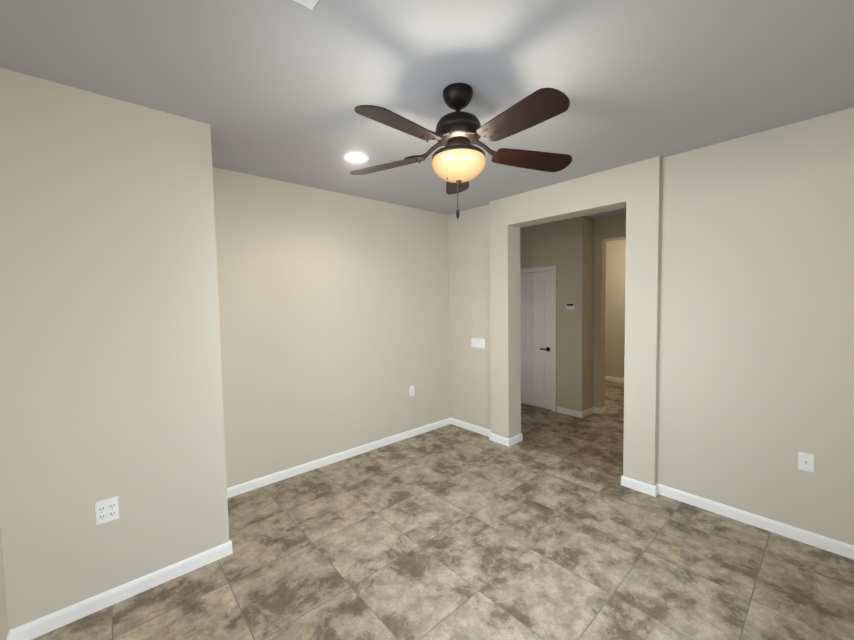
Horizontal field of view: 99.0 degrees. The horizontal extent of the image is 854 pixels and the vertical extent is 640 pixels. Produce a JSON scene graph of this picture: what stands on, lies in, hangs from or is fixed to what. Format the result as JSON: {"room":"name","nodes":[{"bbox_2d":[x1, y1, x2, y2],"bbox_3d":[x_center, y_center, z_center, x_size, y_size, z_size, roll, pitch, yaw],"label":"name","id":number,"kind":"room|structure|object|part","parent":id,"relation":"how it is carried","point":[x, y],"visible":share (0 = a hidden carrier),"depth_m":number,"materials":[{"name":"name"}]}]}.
{"room":"empty living room","nodes":[
{"label":"empty living room","id":0,"kind":"room"},
{"bbox_2d":[0,524,8,639],"bbox_3d":[-0.959,0.256,0.371,0.150,2.740,3.390,-4,4,-42],"label":"wall","id":1,"kind":"structure","parent":0,"point":[4,628],"depth_m":1.70,"materials":[{"name":"paint"}]},
{"bbox_2d":[6,631,12,639],"bbox_3d":[-0.926,1.577,0.549,0.013,0.083,3.240,-4,4,-42],"label":"baseboard","id":2,"kind":"structure","parent":1,"relation":"attached to","point":[9,636],"depth_m":1.73,"materials":[{"name":"white wood"}]},
{"bbox_2d":[0,68,228,629],"bbox_3d":[-2.036,0.175,2.301,1.107,2.740,0.930,-4,4,-42],"label":"wall","id":3,"kind":"structure","parent":0,"point":[110,370],"depth_m":1.95,"materials":[{"name":"paint"}]},
{"bbox_2d":[95,496,118,524],"bbox_3d":[-1.731,1.033,1.976,0.094,0.124,0.008,-4,4,-42],"label":"outlet","id":4,"kind":"object","parent":3,"relation":"attached to","point":[106,510],"visible":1,"depth_m":1.97,"materials":[{"name":"white plastic"}]},
{"bbox_2d":[9,540,232,639],"bbox_3d":[-1.641,1.510,2.071,0.970,0.083,0.013,-4,4,-42],"label":"baseboard","id":5,"kind":"structure","parent":3,"relation":"attached to","point":[31,630],"depth_m":2.00,"materials":[{"name":"white wood"}]},
{"bbox_2d":[212,167,450,487],"bbox_3d":[-0.764,0.070,3.952,2.993,2.740,0.150,-4,4,-42],"label":"wall","id":6,"kind":"structure","parent":0,"point":[334,320],"depth_m":3.60,"materials":[{"name":"paint"}]},
{"bbox_2d":[227,417,450,497],"bbox_3d":[-0.744,1.402,3.909,2.843,0.083,0.013,-4,4,-42],"label":"baseboard","id":7,"kind":"structure","parent":6,"relation":"attached to","point":[238,489],"depth_m":3.67,"materials":[{"name":"white wood"}]},
{"bbox_2d":[409,386,413,395],"bbox_3d":[-0.181,0.854,4.393,0.072,0.117,0.008,-4,4,-42],"label":"outlet","id":8,"kind":"object","parent":6,"relation":"attached to","point":[411,390],"visible":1,"depth_m":4.38,"materials":[{"name":"white plastic"}]},
{"bbox_2d":[0,0,853,241],"bbox_3d":[1.189,-1.386,3.795,8.450,0.120,6.100,-4,4,-42],"label":"ceiling","id":9,"kind":"structure","parent":0,"point":[280,90],"depth_m":1.76,"materials":[{"name":"paint"}]},
{"bbox_2d":[294,0,318,9],"bbox_3d":[-0.493,-1.161,1.178,0.350,0.010,0.215,-4,4,-42],"label":"ceiling vent","id":10,"kind":"object","parent":9,"relation":"in","point":[310,4],"visible":1,"depth_m":1.34,"materials":[{"name":"white metal"}]},
{"bbox_2d":[343,152,368,162],"bbox_3d":[-0.546,-1.282,2.801,0.200,0.081,0.200,-4,4,-42],"label":"recessed light","id":11,"kind":"object","parent":9,"relation":"in","point":[353,157],"visible":0.69,"depth_m":2.86,"materials":[{"name":"white"}]},
{"bbox_2d":[350,83,571,218],"bbox_3d":[0.162,-0.885,1.917,1.270,0.655,1.276,-4,4,-42],"label":"ceiling fan","id":12,"kind":"object","parent":9,"relation":"hanging from","point":[458,161],"visible":1,"depth_m":1.85,"materials":[{"name":"brown wood"}]},
{"bbox_3d":[-0.237,-0.890,2.121,0.467,0.055,0.162,0,3,22],"label":"blade","id":13,"kind":"part","parent":12,"relation":"part of","materials":[{"name":"brown wood"}]},
{"bbox_3d":[-0.114,-0.866,1.621,0.162,0.055,0.467,2,4,40],"label":"blade","id":14,"kind":"part","parent":12,"relation":"part of","materials":[{"name":"brown wood"}]},
{"bbox_3d":[0.139,-0.742,1.988,0.117,0.363,0.037,-4,4,-42],"label":"chain","id":15,"kind":"part","parent":12,"relation":"part of","materials":[{"name":"brown metal"}]},
{"bbox_3d":[0.201,-0.911,2.391,0.162,0.055,0.467,-1,3,4],"label":"blade","id":16,"kind":"part","parent":12,"relation":"part of","materials":[{"name":"brown wood"}]},
{"bbox_3d":[0.170,-0.806,1.959,0.290,0.118,0.290,-4,4,-42],"label":"lamp shade","id":17,"kind":"part","parent":12,"relation":"part of","materials":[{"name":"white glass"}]},
{"bbox_3d":[0.399,-0.873,1.583,0.162,0.055,0.467,-3,3,-32],"label":"blade","id":18,"kind":"part","parent":12,"relation":"part of","materials":[{"name":"brown wood"}]},
{"bbox_3d":[0.594,-0.900,2.059,0.467,0.055,0.162,-2,3,-14],"label":"blade","id":19,"kind":"part","parent":12,"relation":"part of","materials":[{"name":"brown wood"}]},
{"bbox_2d":[32,380,853,639],"bbox_3d":[1.235,1.460,3.940,8.450,0.100,6.100,-4,4,-42],"label":"floor","id":20,"kind":"structure","parent":0,"point":[450,532],"depth_m":2.27,"materials":[{"name":"tile"}]},
{"bbox_2d":[448,204,490,429],"bbox_3d":[0.591,0.016,4.566,0.150,2.740,0.730,-4,4,-42],"label":"wall","id":21,"kind":"structure","parent":0,"point":[469,290],"depth_m":4.52,"materials":[{"name":"paint"}]},
{"bbox_2d":[451,418,490,436],"bbox_3d":[0.551,1.347,4.580,0.013,0.083,0.730,-4,4,-42],"label":"baseboard","id":22,"kind":"structure","parent":21,"relation":"attached to","point":[472,427],"depth_m":4.58,"materials":[{"name":"white wood"}]},
{"bbox_2d":[471,338,484,348],"bbox_3d":[0.621,0.279,4.429,0.011,0.116,0.206,-4,4,-42],"label":"switch plate","id":23,"kind":"object","parent":21,"relation":"attached to","point":[477,342],"visible":1,"depth_m":4.42,"materials":[{"name":"white plastic"}]},
{"bbox_2d":[520,216,586,411],"bbox_3d":[1.267,-0.066,5.962,0.120,2.740,2.640,-4,4,-42],"label":"wall","id":24,"kind":"structure","parent":0,"point":[561,245],"depth_m":5.09,"materials":[{"name":"paint"}]},
{"bbox_2d":[521,271,551,409],"bbox_3d":[1.564,0.297,5.569,0.085,2.025,0.752,-4,4,-42],"label":"door","id":25,"kind":"structure","parent":24,"relation":"in","point":[536,338],"depth_m":5.49,"materials":[{"name":"white wood"}]},
{"bbox_2d":[521,266,555,411],"bbox_3d":[1.553,0.268,5.559,0.014,2.105,0.890,-4,4,-42],"label":"door frame","id":26,"kind":"structure","parent":24,"relation":"attached to","point":[546,268],"depth_m":5.25,"materials":[{"name":"white wood"}]},
{"bbox_2d":[557,406,582,417],"bbox_3d":[2.001,1.295,5.129,0.013,0.083,0.373,-4,4,-42],"label":"baseboard","id":27,"kind":"structure","parent":24,"relation":"attached to","point":[575,413],"depth_m":5.12,"materials":[{"name":"white wood"}]},
{"bbox_2d":[566,303,574,308],"bbox_3d":[1.981,-0.191,5.039,0.026,0.090,0.120,-4,4,-42],"label":"thermostat","id":28,"kind":"object","parent":24,"relation":"attached to","point":[570,305],"visible":0.98,"depth_m":5.03,"materials":[{"name":"white plastic"}]},
{"bbox_2d":[489,156,661,485],"bbox_3d":[1.376,0.051,3.646,0.240,2.740,1.690,-4,4,-42],"label":"wall","id":29,"kind":"structure","parent":0,"point":[634,189],"depth_m":3.13,"materials":[{"name":"paint"}]},
{"bbox_2d":[489,433,509,445],"bbox_3d":[0.825,1.363,4.167,0.013,0.083,0.276,-4,4,-42],"label":"baseboard","id":30,"kind":"structure","parent":29,"relation":"attached to","point":[499,439],"depth_m":4.16,"materials":[{"name":"white wood"}]},
{"bbox_2d":[509,433,522,445],"bbox_3d":[1.011,1.361,4.157,0.253,0.083,0.013,-4,4,-42],"label":"baseboard","id":31,"kind":"structure","parent":29,"relation":"attached to","point":[516,439],"depth_m":4.16,"materials":[{"name":"white wood"}]},
{"bbox_2d":[621,475,655,496],"bbox_3d":[1.785,1.403,3.088,0.013,0.083,0.266,-4,4,-42],"label":"baseboard","id":32,"kind":"structure","parent":29,"relation":"attached to","point":[643,487],"depth_m":3.08,"materials":[{"name":"white wood"}]},
{"bbox_2d":[586,217,593,409],"bbox_3d":[2.235,-0.039,5.137,0.230,2.740,0.120,-4,4,-42],"label":"wall","id":33,"kind":"structure","parent":0,"point":[590,313],"depth_m":5.09,"materials":[{"name":"paint"}]},
{"bbox_2d":[582,407,593,417],"bbox_3d":[2.256,1.292,5.115,0.350,0.083,0.013,-4,4,-42],"label":"baseboard","id":34,"kind":"structure","parent":33,"relation":"attached to","point":[589,411],"depth_m":5.11,"materials":[{"name":"white wood"}]},
{"bbox_2d":[593,213,625,407],"bbox_3d":[2.346,-0.048,5.275,0.120,2.740,3.100,-4,4,-42],"label":"wall","id":35,"kind":"structure","parent":0,"point":[610,228],"depth_m":5.11,"materials":[{"name":"paint"}]},
{"bbox_2d":[593,407,601,413],"bbox_3d":[2.419,1.286,5.186,0.013,0.083,0.123,-4,4,-42],"label":"baseboard","id":36,"kind":"structure","parent":35,"relation":"attached to","point":[597,410],"depth_m":5.18,"materials":[{"name":"white wood"}]},
{"bbox_2d":[605,239,625,377],"bbox_3d":[4.027,-0.152,6.767,0.120,2.740,3.340,-4,4,-42],"label":"wall","id":37,"kind":"structure","parent":0,"point":[615,309],"depth_m":7.09,"materials":[{"name":"paint"}]},
{"bbox_2d":[605,376,623,382],"bbox_3d":[3.999,1.178,6.791,0.013,0.083,3.100,-4,4,-42],"label":"baseboard","id":38,"kind":"structure","parent":37,"relation":"attached to","point":[614,379],"depth_m":7.15,"materials":[{"name":"white wood"}]},
{"bbox_2d":[657,107,853,544],"bbox_3d":[2.488,0.095,2.434,0.150,2.740,1.600,-4,4,-42],"label":"wall","id":39,"kind":"structure","parent":0,"point":[756,366],"depth_m":2.51,"materials":[{"name":"paint"}]},
{"bbox_2d":[657,483,853,559],"bbox_3d":[2.448,1.425,2.448,0.013,0.083,1.600,-4,4,-42],"label":"baseboard","id":40,"kind":"structure","parent":39,"relation":"attached to","point":[812,539],"depth_m":2.55,"materials":[{"name":"white wood"}]},
{"bbox_2d":[798,452,813,471],"bbox_3d":[2.474,0.929,2.382,0.016,0.117,0.072,-4,4,-42],"label":"wall jack","id":41,"kind":"object","parent":39,"relation":"attached to","point":[805,461],"visible":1,"depth_m":2.38,"materials":[{"name":"white plastic"}]}
]}

